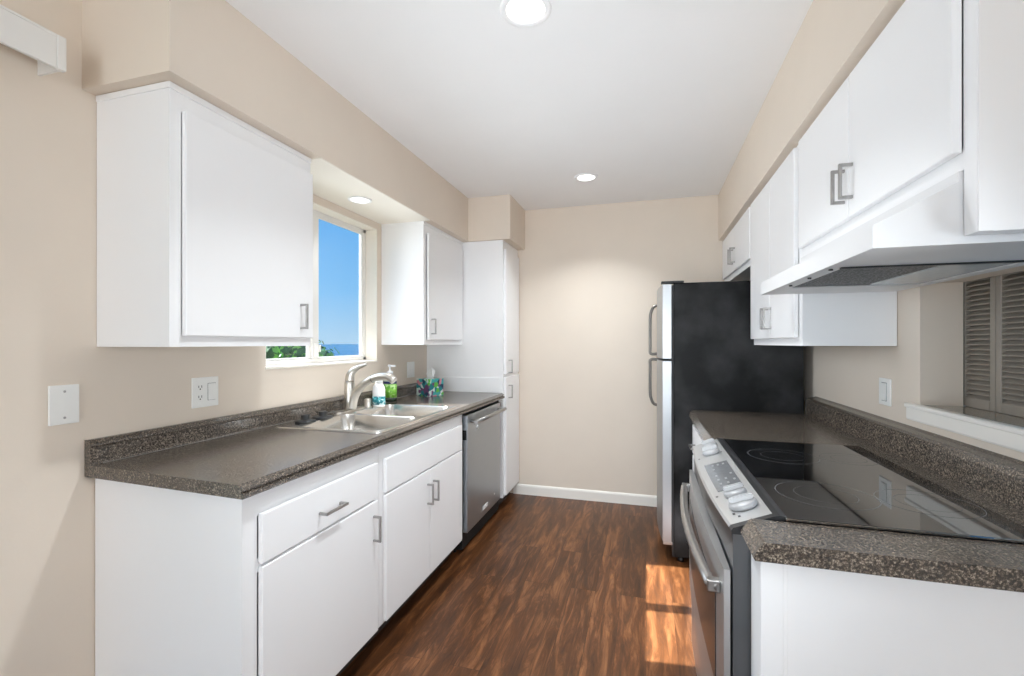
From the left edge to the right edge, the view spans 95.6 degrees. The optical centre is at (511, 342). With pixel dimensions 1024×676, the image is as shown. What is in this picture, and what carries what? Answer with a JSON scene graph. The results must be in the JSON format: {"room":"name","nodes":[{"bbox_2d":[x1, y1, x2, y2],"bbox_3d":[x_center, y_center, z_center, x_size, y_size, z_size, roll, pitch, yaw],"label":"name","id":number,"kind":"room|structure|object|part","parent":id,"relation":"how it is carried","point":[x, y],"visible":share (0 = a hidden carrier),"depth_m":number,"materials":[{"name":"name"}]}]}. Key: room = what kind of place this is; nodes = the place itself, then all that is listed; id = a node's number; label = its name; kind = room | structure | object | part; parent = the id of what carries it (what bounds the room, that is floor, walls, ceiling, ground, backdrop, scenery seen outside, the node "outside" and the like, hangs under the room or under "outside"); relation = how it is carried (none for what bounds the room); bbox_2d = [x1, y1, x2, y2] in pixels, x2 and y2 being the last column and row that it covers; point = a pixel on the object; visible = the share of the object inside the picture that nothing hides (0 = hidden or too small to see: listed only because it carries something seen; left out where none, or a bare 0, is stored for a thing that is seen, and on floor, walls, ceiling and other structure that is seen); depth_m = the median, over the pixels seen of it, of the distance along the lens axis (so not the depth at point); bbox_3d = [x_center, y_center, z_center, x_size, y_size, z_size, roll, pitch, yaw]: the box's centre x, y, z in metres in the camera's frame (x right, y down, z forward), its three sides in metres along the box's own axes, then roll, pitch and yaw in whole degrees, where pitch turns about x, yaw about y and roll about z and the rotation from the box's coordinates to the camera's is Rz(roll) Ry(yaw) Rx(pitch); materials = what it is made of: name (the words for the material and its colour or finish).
{"room":"kitchen","nodes":[
{"label":"kitchen","id":0,"kind":"room"},
{"bbox_2d":[0,0,426,675],"bbox_3d":[-1.858,0.080,-0.054,0.120,2.440,8.865,0,0,16],"label":"wall","id":1,"kind":"structure","parent":0,"point":[48,123],"depth_m":1.41,"materials":[{"name":"paint"}]},
{"bbox_2d":[0,4,65,75],"bbox_3d":[-1.686,-0.828,0.127,0.108,0.097,2.548,0,0,16],"label":"blind valance","id":2,"kind":"object","parent":1,"relation":"attached to","point":[18,32],"visible":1,"depth_m":1.27,"materials":[{"name":"white plastic"}]},
{"bbox_2d":[48,384,78,425],"bbox_3d":[-1.367,0.188,1.415,0.008,0.120,0.078,0,0,16],"label":"blank wall plate","id":3,"kind":"object","parent":1,"relation":"attached to","point":[63,400],"visible":1,"depth_m":1.41,"materials":[{"name":"white plastic"}]},
{"bbox_2d":[191,376,217,408],"bbox_3d":[-1.233,0.197,1.869,0.013,0.120,0.116,0,0,16],"label":"outlet plate","id":4,"kind":"object","parent":1,"relation":"attached to","point":[204,390],"visible":1,"depth_m":1.86,"materials":[{"name":"white plastic"}]},
{"bbox_2d":[196,384,203,390],"bbox_3d":[-1.240,0.177,1.844,0.002,0.029,0.033,0,0,16],"label":"receptacle","id":5,"kind":"object","parent":4,"relation":"attached to","point":[199,387],"depth_m":1.84,"materials":[{"name":"white plastic"}]},
{"bbox_2d":[196,394,203,400],"bbox_3d":[-1.240,0.217,1.844,0.002,0.029,0.033,0,0,16],"label":"receptacle","id":6,"kind":"object","parent":4,"relation":"attached to","point":[199,397],"depth_m":1.84,"materials":[{"name":"white plastic"}]},
{"bbox_2d":[96,81,312,346],"bbox_3d":[-1.084,-0.393,1.747,0.364,0.810,0.625,0,0,16],"label":"upper cabinet","id":7,"kind":"object","parent":1,"relation":"attached to","point":[205,217],"visible":1,"depth_m":1.49,"materials":[{"name":"white wood"}]},
{"bbox_3d":[-0.945,-0.374,1.726,0.018,0.704,0.576,0,0,16],"label":"door","id":8,"kind":"part","parent":7,"relation":"part of","materials":[{"name":"white wood"}]},
{"bbox_3d":[-0.861,-0.110,1.924,0.035,0.105,0.009,0,0,16],"label":"handle","id":9,"kind":"part","parent":7,"relation":"part of","materials":[{"name":"silver metal"}]},
{"bbox_2d":[85,383,416,465],"bbox_3d":[-1.008,0.347,2.608,0.032,0.078,2.382,0,0,16],"label":"backsplash","id":10,"kind":"structure","parent":1,"relation":"attached to","point":[100,450],"depth_m":1.83,"materials":[{"name":"laminate"}]},
{"bbox_2d":[265,202,376,369],"bbox_3d":[-1.080,-0.314,2.635,0.124,0.878,0.937,0,0,16],"label":"window","id":11,"kind":"structure","parent":1,"relation":"in","point":[367,234],"depth_m":2.98,"materials":[{"name":"white plastic"}]},
{"bbox_3d":[-1.190,-0.317,2.421,0.014,0.816,0.400,0,0,16],"label":"sash","id":12,"kind":"part","parent":11,"relation":"part of","materials":[{"name":"white plastic"}]},
{"bbox_3d":[-1.056,-0.317,2.830,0.014,0.816,0.481,0,0,16],"label":"sash","id":13,"kind":"part","parent":11,"relation":"part of","materials":[{"name":"white plastic"}]},
{"bbox_2d":[310,158,429,223],"bbox_3d":[-0.852,-0.798,2.558,0.362,0.004,1.054,0,0,16],"label":"soffit","id":14,"kind":"structure","parent":1,"relation":"attached to","point":[331,183],"depth_m":2.50,"materials":[{"name":"beige paint"}]},
{"bbox_2d":[347,196,371,203],"bbox_3d":[-0.844,-0.793,2.575,0.130,0.006,0.130,0,0,16],"label":"recessed light","id":15,"kind":"object","parent":14,"relation":"in","point":[355,199],"visible":1,"depth_m":2.56,"materials":[{"name":"paint"}]},
{"bbox_2d":[407,362,414,377],"bbox_3d":[-0.762,0.201,3.504,0.012,0.118,0.110,0,0,16],"label":"switch plate","id":16,"kind":"object","parent":1,"relation":"attached to","point":[410,365],"visible":1,"depth_m":3.49,"materials":[{"name":"white plastic"}]},
{"bbox_2d":[381,221,462,344],"bbox_3d":[-0.611,-0.393,3.385,0.364,0.810,0.671,0,0,16],"label":"upper cabinet","id":17,"kind":"object","parent":1,"relation":"attached to","point":[422,264],"visible":1,"depth_m":3.10,"materials":[{"name":"white wood"}]},
{"bbox_3d":[-0.521,-0.110,3.101,0.035,0.105,0.009,0,0,16],"label":"handle","id":18,"kind":"part","parent":17,"relation":"part of","materials":[{"name":"silver metal"}]},
{"bbox_3d":[-0.476,-0.374,3.353,0.018,0.704,0.590,0,0,16],"label":"door","id":19,"kind":"part","parent":17,"relation":"part of","materials":[{"name":"white wood"}]},
{"bbox_2d":[339,493,696,675],"bbox_3d":[-0.035,1.360,-0.581,3.915,0.120,9.105,0,0,16],"label":"floor","id":20,"kind":"structure","parent":0,"point":[548,586],"depth_m":2.30,"materials":[{"name":"brown wood"}]},
{"bbox_2d":[95,447,381,675],"bbox_3d":[-0.933,0.863,1.701,0.678,0.874,0.684,0,0,16],"label":"base cabinet","id":21,"kind":"object","parent":20,"relation":"on","point":[281,580],"visible":0.94,"depth_m":1.43,"materials":[{"name":"white wood"}]},
{"bbox_3d":[-0.645,0.567,1.632,0.018,0.145,0.602,0,0,16],"label":"drawer","id":22,"kind":"part","parent":21,"relation":"part of","materials":[{"name":"white wood"}]},
{"bbox_3d":[-0.645,0.918,1.632,0.018,0.540,0.602,0,0,16],"label":"door","id":23,"kind":"part","parent":21,"relation":"part of","materials":[{"name":"white wood"}]},
{"bbox_3d":[-0.621,0.578,1.621,0.035,0.009,0.118,0,0,16],"label":"handle","id":24,"kind":"part","parent":21,"relation":"part of","materials":[{"name":"silver metal"}]},
{"bbox_3d":[-0.546,0.754,1.880,0.035,0.105,0.009,0,0,16],"label":"handle","id":25,"kind":"part","parent":21,"relation":"part of","materials":[{"name":"silver metal"}]},
{"bbox_2d":[363,415,461,648],"bbox_3d":[-0.709,0.863,2.477,0.678,0.874,0.929,0,0,16],"label":"base cabinet","id":26,"kind":"object","parent":20,"relation":"on","point":[420,472],"visible":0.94,"depth_m":2.25,"materials":[{"name":"white wood"}]},
{"bbox_2d":[85,383,504,499],"bbox_3d":[-0.710,0.366,2.505,0.663,0.116,2.414,0,0,16],"label":"countertop","id":27,"kind":"structure","parent":26,"relation":"on","point":[241,456],"depth_m":1.65,"materials":[{"name":"stone"}]},
{"bbox_2d":[273,398,455,433],"bbox_3d":[-0.719,0.446,2.463,0.569,0.230,0.871,0,0,16],"label":"sink","id":28,"kind":"object","parent":27,"relation":"in","point":[372,420],"depth_m":2.46,"materials":[{"name":"silver metal"}]},
{"bbox_2d":[295,414,315,423],"bbox_3d":[-0.992,0.363,2.231,0.098,0.036,0.098,0,0,16],"label":"stopper","id":29,"kind":"object","parent":28,"relation":"on","point":[305,418],"visible":1,"depth_m":2.21,"materials":[{"name":"black rubber"}]},
{"bbox_2d":[313,411,332,419],"bbox_3d":[-0.958,0.363,2.350,0.098,0.036,0.098,0,0,16],"label":"stopper","id":30,"kind":"object","parent":28,"relation":"on","point":[322,415],"visible":0.98,"depth_m":2.33,"materials":[{"name":"black rubber"}]},
{"bbox_3d":[-0.736,0.471,2.253,0.436,0.180,0.390,0,0,16],"label":"bowl","id":31,"kind":"part","parent":28,"relation":"part of","materials":[{"name":"silver metal"}]},
{"bbox_3d":[-0.857,0.356,2.758,0.048,0.050,0.048,0,0,16],"label":"air gap cap","id":32,"kind":"part","parent":28,"relation":"part of","materials":[{"name":"silver metal"}]},
{"bbox_2d":[372,380,384,406],"bbox_3d":[-0.802,0.288,2.794,0.082,0.186,0.058,0,0,16],"label":"soap bottle","id":33,"kind":"object","parent":28,"relation":"on","point":[378,392],"visible":0.83,"depth_m":2.77,"materials":[{"name":"white plastic"}]},
{"bbox_3d":[-0.621,0.471,2.651,0.436,0.180,0.390,0,0,16],"label":"bowl","id":34,"kind":"part","parent":28,"relation":"part of","materials":[{"name":"silver metal"}]},
{"bbox_2d":[333,363,396,413],"bbox_3d":[-0.789,0.247,2.582,0.326,0.269,0.250,0,0,16],"label":"faucet","id":35,"kind":"object","parent":27,"relation":"on","point":[352,393],"visible":1,"depth_m":2.59,"materials":[{"name":"silver metal"}]},
{"bbox_3d":[-0.915,0.378,2.618,0.056,0.007,0.250,0,0,16],"label":"deck plate","id":36,"kind":"part","parent":35,"relation":"part of","materials":[{"name":"silver metal"}]},
{"bbox_3d":[-0.877,0.165,2.608,0.139,0.105,0.047,0,0,16],"label":"lever","id":37,"kind":"part","parent":35,"relation":"part of","materials":[{"name":"silver metal"}]},
{"bbox_3d":[-0.780,0.268,2.579,0.307,0.211,0.054,0,0,16],"label":"spout","id":38,"kind":"part","parent":35,"relation":"part of","materials":[{"name":"silver metal"}]},
{"bbox_2d":[383,365,396,401],"bbox_3d":[-0.800,0.263,3.041,0.094,0.244,0.071,0,0,16],"label":"soap bottle","id":39,"kind":"object","parent":27,"relation":"on","point":[390,389],"visible":0.74,"depth_m":3.01,"materials":[{"name":"green plastic"}]},
{"bbox_2d":[417,367,442,396],"bbox_3d":[-0.605,0.278,3.427,0.140,0.214,0.140,0,0,41],"label":"tissue box","id":40,"kind":"object","parent":27,"relation":"on","point":[429,386],"visible":1,"depth_m":3.38,"materials":[{"name":"cardboard"}]},
{"bbox_3d":[-0.486,0.918,2.181,0.018,0.540,0.418,0,0,16],"label":"door","id":41,"kind":"part","parent":26,"relation":"part of","materials":[{"name":"white wood"}]},
{"bbox_3d":[-0.426,0.567,2.388,0.018,0.145,0.848,0,0,16],"label":"drawer","id":42,"kind":"part","parent":26,"relation":"part of","materials":[{"name":"white wood"}]},
{"bbox_3d":[-0.412,0.765,2.346,0.035,0.105,0.009,0,0,16],"label":"handle","id":43,"kind":"part","parent":26,"relation":"part of","materials":[{"name":"silver metal"}]},
{"bbox_3d":[-0.393,0.765,2.410,0.035,0.105,0.009,0,0,16],"label":"handle","id":44,"kind":"part","parent":26,"relation":"part of","materials":[{"name":"silver metal"}]},
{"bbox_3d":[-0.368,0.918,2.590,0.018,0.540,0.427,0,0,16],"label":"door","id":45,"kind":"part","parent":26,"relation":"part of","materials":[{"name":"white wood"}]},
{"bbox_2d":[427,240,518,505],"bbox_3d":[-0.295,0.252,3.874,0.699,2.097,0.444,0,0,16],"label":"pantry cabinet","id":46,"kind":"object","parent":20,"relation":"on","point":[487,358],"visible":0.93,"depth_m":3.65,"materials":[{"name":"white wood"}]},
{"bbox_3d":[0.000,0.725,3.793,0.018,0.920,0.384,0,0,16],"label":"door","id":47,"kind":"part","parent":46,"relation":"part of","materials":[{"name":"white wood"}]},
{"bbox_3d":[0.000,-0.242,3.793,0.018,0.975,0.384,0,0,16],"label":"door","id":48,"kind":"part","parent":46,"relation":"part of","materials":[{"name":"white wood"}]},
{"bbox_2d":[453,401,506,551],"bbox_3d":[-0.444,0.866,3.290,0.682,0.868,0.735,0,0,16],"label":"dishwasher","id":49,"kind":"object","parent":20,"relation":"on","point":[480,426],"visible":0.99,"depth_m":3.07,"materials":[{"name":"silver metal"}]},
{"bbox_3d":[-0.198,0.811,3.189,0.033,0.728,0.671,0,0,16],"label":"door","id":50,"kind":"part","parent":49,"relation":"part of","materials":[{"name":"silver metal"}]},
{"bbox_3d":[-0.154,0.492,3.177,0.060,0.026,0.620,0,0,16],"label":"handle","id":51,"kind":"part","parent":49,"relation":"part of","materials":[{"name":"silver metal"}]},
{"bbox_2d":[689,424,702,470],"bbox_3d":[1.206,0.863,2.188,0.660,0.874,0.857,0,0,16],"label":"base cabinet","id":52,"kind":"object","parent":20,"relation":"on","point":[697,439],"visible":0.16,"depth_m":2.50,"materials":[{"name":"white wood"}]},
{"bbox_3d":[0.988,0.914,2.467,0.018,0.548,0.401,0,0,16],"label":"door","id":53,"kind":"part","parent":52,"relation":"part of","materials":[{"name":"white wood"}]},
{"bbox_3d":[0.932,0.546,2.273,0.018,0.163,0.805,0,0,16],"label":"drawer","id":54,"kind":"part","parent":52,"relation":"part of","materials":[{"name":"white wood"}]},
{"bbox_2d":[688,396,1023,592],"bbox_3d":[1.056,0.356,1.707,0.683,0.136,1.870,0,0,16],"label":"countertop","id":55,"kind":"structure","parent":52,"relation":"on","point":[994,481],"depth_m":1.09,"materials":[{"name":"stone"}]},
{"bbox_2d":[649,281,803,561],"bbox_3d":[1.321,0.466,3.031,0.820,1.668,0.753,0,0,16],"label":"refrigerator","id":56,"kind":"object","parent":20,"relation":"on","point":[708,358],"visible":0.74,"depth_m":2.70,"materials":[{"name":"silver metal"}]},
{"bbox_3d":[1.039,0.287,3.411,0.069,0.357,0.021,0,0,16],"label":"handle","id":57,"kind":"part","parent":56,"relation":"part of","materials":[{"name":"metal"}]},
{"bbox_3d":[1.039,-0.097,3.411,0.069,0.377,0.021,0,0,16],"label":"handle","id":58,"kind":"part","parent":56,"relation":"part of","materials":[{"name":"metal"}]},
{"bbox_3d":[1.013,0.644,3.120,0.073,1.072,0.749,0,0,16],"label":"door","id":59,"kind":"part","parent":56,"relation":"part of","materials":[{"name":"silver metal"}]},
{"bbox_3d":[1.013,-0.128,3.120,0.073,0.441,0.749,0,0,16],"label":"freezer door","id":60,"kind":"part","parent":56,"relation":"part of","materials":[{"name":"silver metal"}]},
{"bbox_2d":[680,438,1023,675],"bbox_3d":[0.848,0.830,1.382,0.641,0.940,0.871,0,0,16],"label":"range","id":61,"kind":"object","parent":20,"relation":"on","point":[732,482],"visible":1,"depth_m":1.17,"materials":[{"name":"black glass"}]},
{"bbox_3d":[0.608,1.085,1.454,0.010,0.230,0.850,0,0,16],"label":"warming drawer","id":62,"kind":"part","parent":61,"relation":"part of","materials":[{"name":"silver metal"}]},
{"bbox_3d":[0.568,0.568,1.465,0.056,0.028,0.798,0,0,16],"label":"handle","id":63,"kind":"part","parent":61,"relation":"part of","materials":[{"name":"silver metal"}]},
{"bbox_3d":[0.597,0.733,1.458,0.025,0.445,0.858,0,0,16],"label":"oven door","id":64,"kind":"part","parent":61,"relation":"part of","materials":[{"name":"silver metal"}]},
{"bbox_3d":[0.750,0.387,1.761,0.052,0.030,0.054,0,0,16],"label":"knob","id":65,"kind":"part","parent":61,"relation":"part of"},
{"bbox_3d":[0.713,0.389,1.663,0.058,0.031,0.060,0,0,16],"label":"knob","id":66,"kind":"part","parent":61,"relation":"part of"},
{"bbox_3d":[0.582,0.389,1.211,0.056,0.030,0.058,0,0,16],"label":"knob","id":67,"kind":"part","parent":61,"relation":"part of","materials":[{"name":"silver metal"}]},
{"bbox_3d":[0.657,0.439,1.440,0.137,0.122,0.862,0,0,16],"label":"control panel","id":68,"kind":"part","parent":61,"relation":"part of","materials":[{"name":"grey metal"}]},
{"bbox_3d":[0.561,0.389,1.127,0.065,0.034,0.068,0,0,16],"label":"knob","id":69,"kind":"part","parent":61,"relation":"part of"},
{"bbox_2d":[724,439,1023,543],"bbox_3d":[0.933,0.382,1.354,0.462,0.007,0.866,0,0,16],"label":"cooktop","id":70,"kind":"object","parent":61,"relation":"in","point":[824,484],"depth_m":1.16,"materials":[{"name":"black glass"}]},
{"bbox_2d":[751,554,1023,675],"bbox_3d":[0.829,0.863,0.882,0.661,0.874,0.090,0,0,16],"label":"base cabinet","id":71,"kind":"object","parent":20,"relation":"on","point":[806,621],"visible":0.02,"depth_m":0.89,"materials":[{"name":"white wood"}]},
{"bbox_3d":[0.535,0.863,0.966,0.051,0.874,0.090,0,0,16],"label":"corner post","id":72,"kind":"part","parent":71,"relation":"part of","materials":[{"name":"white wood"}]},
{"bbox_2d":[225,0,812,209],"bbox_3d":[-0.035,-1.200,-0.581,3.915,0.120,9.105,0,0,16],"label":"ceiling","id":73,"kind":"structure","parent":0,"point":[653,99],"depth_m":2.02,"materials":[{"name":"paint"}]},
{"bbox_2d":[82,0,524,249],"bbox_3d":[-0.623,-0.970,2.727,0.710,0.340,2.835,0,0,16],"label":"soffit","id":74,"kind":"structure","parent":73,"relation":"attached to","point":[209,49],"depth_m":1.69,"materials":[{"name":"paint"}]},
{"bbox_2d":[500,0,550,27],"bbox_3d":[0.046,-1.137,1.584,0.177,0.006,0.177,0,0,16],"label":"recessed light","id":75,"kind":"object","parent":73,"relation":"in","point":[517,13],"visible":1,"depth_m":1.59,"materials":[{"name":"paint"}]},
{"bbox_2d":[574,173,597,181],"bbox_3d":[0.509,-1.137,3.189,0.161,0.006,0.161,0,0,16],"label":"recessed light","id":76,"kind":"object","parent":73,"relation":"in","point":[584,177],"visible":1,"depth_m":3.19,"materials":[{"name":"paint"}]},
{"bbox_2d":[718,0,905,240],"bbox_3d":[1.260,-0.963,1.804,0.350,0.355,3.565,0,0,16],"label":"soffit","id":77,"kind":"structure","parent":73,"relation":"attached to","point":[833,36],"depth_m":1.65,"materials":[{"name":"paint"}]},
{"bbox_2d":[510,195,723,495],"bbox_3d":[1.211,0.080,3.736,3.915,2.440,0.120,0,0,16],"label":"wall","id":78,"kind":"structure","parent":0,"point":[591,276],"depth_m":3.82,"materials":[{"name":"paint"}]},
{"bbox_2d":[513,484,656,506],"bbox_3d":[0.967,1.257,3.737,1.985,0.086,0.013,0,0,16],"label":"baseboard","id":79,"kind":"structure","parent":78,"relation":"attached to","point":[525,489],"depth_m":3.83,"materials":[{"name":"white wood"}]},
{"bbox_2d":[804,266,1023,543],"bbox_3d":[0.750,0.080,-0.807,0.118,2.440,8.865,0,0,16],"label":"wall","id":80,"kind":"structure","parent":0,"point":[925,366],"depth_m":1.60,"materials":[{"name":"paint"}]},
{"bbox_2d":[722,207,750,280],"bbox_3d":[1.606,-0.614,3.029,0.359,0.337,1.008,0,0,16],"label":"upper cabinet","id":81,"kind":"object","parent":80,"relation":"attached to","point":[736,247],"visible":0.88,"depth_m":2.98,"materials":[{"name":"white wood"}]},
{"bbox_3d":[1.540,-0.623,3.292,0.018,0.291,0.481,0,0,16],"label":"door","id":82,"kind":"part","parent":81,"relation":"part of","materials":[{"name":"white wood"}]},
{"bbox_3d":[1.458,-0.575,3.102,0.035,0.100,0.009,0,0,16],"label":"handle","id":83,"kind":"part","parent":81,"relation":"part of","materials":[{"name":"silver metal"}]},
{"bbox_3d":[1.439,-0.575,3.035,0.035,0.100,0.009,0,0,16],"label":"handle","id":84,"kind":"part","parent":81,"relation":"part of","materials":[{"name":"silver metal"}]},
{"bbox_3d":[1.408,-0.623,2.833,0.018,0.291,0.465,0,0,16],"label":"door","id":85,"kind":"part","parent":81,"relation":"part of","materials":[{"name":"white wood"}]},
{"bbox_2d":[751,146,896,345],"bbox_3d":[1.351,-0.386,2.144,0.359,0.793,0.834,0,0,16],"label":"upper cabinet","id":86,"kind":"object","parent":80,"relation":"attached to","point":[859,318],"visible":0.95,"depth_m":1.85,"materials":[{"name":"white wood"}]},
{"bbox_3d":[1.277,-0.395,2.380,0.018,0.747,0.409,0,0,16],"label":"door","id":87,"kind":"part","parent":86,"relation":"part of","materials":[{"name":"white wood"}]},
{"bbox_3d":[1.203,-0.115,2.216,0.035,0.100,0.009,0,0,16],"label":"handle","id":88,"kind":"part","parent":86,"relation":"part of","materials":[{"name":"silver metal"}]},
{"bbox_3d":[1.187,-0.115,2.161,0.035,0.100,0.009,0,0,16],"label":"handle","id":89,"kind":"part","parent":86,"relation":"part of","materials":[{"name":"silver metal"}]},
{"bbox_3d":[1.167,-0.395,2.001,0.018,0.747,0.372,0,0,16],"label":"door","id":90,"kind":"part","parent":86,"relation":"part of","materials":[{"name":"white wood"}]},
{"bbox_2d":[879,377,891,405],"bbox_3d":[1.428,0.186,1.780,0.012,0.103,0.088,0,0,16],"label":"switch plate","id":91,"kind":"object","parent":80,"relation":"attached to","point":[885,385],"visible":1,"depth_m":1.76,"materials":[{"name":"white plastic"}]},
{"bbox_2d":[798,0,1023,256],"bbox_3d":[1.099,-0.492,1.272,0.359,0.580,0.978,0,0,16],"label":"upper cabinet","id":92,"kind":"object","parent":80,"relation":"attached to","point":[938,94],"visible":0.98,"depth_m":0.97,"materials":[{"name":"white wood"}]},
{"bbox_3d":[1.038,-0.564,1.550,0.018,0.408,0.456,0,0,16],"label":"door","id":93,"kind":"part","parent":92,"relation":"part of","materials":[{"name":"white wood"}]},
{"bbox_3d":[0.957,-0.457,1.363,0.035,0.100,0.009,0,0,16],"label":"handle","id":94,"kind":"part","parent":92,"relation":"part of","materials":[{"name":"silver metal"}]},
{"bbox_3d":[0.941,-0.457,1.310,0.035,0.100,0.009,0,0,16],"label":"handle","id":95,"kind":"part","parent":92,"relation":"part of","materials":[{"name":"silver metal"}]},
{"bbox_2d":[761,171,1023,294],"bbox_3d":[1.060,-0.255,1.307,0.449,0.142,0.933,0,0,16],"label":"range hood","id":96,"kind":"object","parent":92,"relation":"attached to","point":[919,241],"visible":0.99,"depth_m":1.03,"materials":[{"name":"metal"}]},
{"bbox_3d":[1.069,-0.196,1.328,0.378,0.013,0.455,0,0,16],"label":"filter rail","id":97,"kind":"part","parent":96,"relation":"part of","materials":[{"name":"metal"}]},
{"bbox_3d":[0.909,-0.564,1.104,0.018,0.408,0.465,0,0,16],"label":"door","id":98,"kind":"part","parent":92,"relation":"part of","materials":[{"name":"white wood"}]},
{"bbox_2d":[805,396,1023,510],"bbox_3d":[1.360,0.337,1.619,0.050,0.098,1.870,0,0,16],"label":"backsplash","id":99,"kind":"structure","parent":80,"relation":"attached to","point":[998,476],"depth_m":1.40,"materials":[{"name":"laminate"}]},
{"bbox_2d":[904,402,1023,452],"bbox_3d":[1.161,0.234,0.875,0.024,0.057,1.525,0,0,16],"label":"trim","id":100,"kind":"structure","parent":80,"relation":"attached to","point":[1005,435],"depth_m":1.29,"materials":[{"name":"white wood"}]},
{"bbox_2d":[925,405,1023,426],"bbox_3d":[1.257,0.218,0.849,0.182,0.020,1.428,0,0,16],"label":"ledge","id":101,"kind":"object","parent":80,"relation":"attached to","point":[994,416],"visible":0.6,"depth_m":1.35,"materials":[{"name":"white wood"}]},
{"bbox_2d":[963,276,995,411],"bbox_3d":[1.485,-0.046,1.466,0.026,0.508,0.159,0,0,16],"label":"louvered shutter","id":102,"kind":"object","parent":80,"relation":"attached to","point":[979,295],"visible":0.62,"depth_m":1.47,"materials":[{"name":"grey wood"}]},
{"bbox_2d":[996,271,1023,417],"bbox_3d":[1.422,-0.046,1.249,0.026,0.508,0.288,0,0,16],"label":"louvered shutter","id":103,"kind":"object","parent":80,"relation":"attached to","point":[1009,287],"visible":0.79,"depth_m":1.34,"materials":[{"name":"grey wood"}]},
{"label":"outside","id":104,"kind":"structure","parent":0,"visible":0},
{"bbox_3d":[-25.721,15.950,23.036,57.800,22.700,90.000,0,0,16],"label":"ground","id":105,"kind":"structure","parent":104,"visible":0},
{"bbox_2d":[266,340,339,358],"bbox_3d":[-5.514,2.267,11.031,3.121,5.215,3.241,0,0,-19],"label":"bushy tree","id":106,"kind":"object","parent":105,"relation":"on","point":[272,352],"visible":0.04,"depth_m":10.41,"materials":[{"name":"green plant"}]},
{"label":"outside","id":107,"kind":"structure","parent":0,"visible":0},
{"bbox_2d":[319,344,358,355],"bbox_3d":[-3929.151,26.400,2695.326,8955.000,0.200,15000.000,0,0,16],"label":"sea","id":108,"kind":"structure","parent":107,"point":[343,349],"depth_m":1877.70,"materials":[{"name":"liquid"}]}
]}

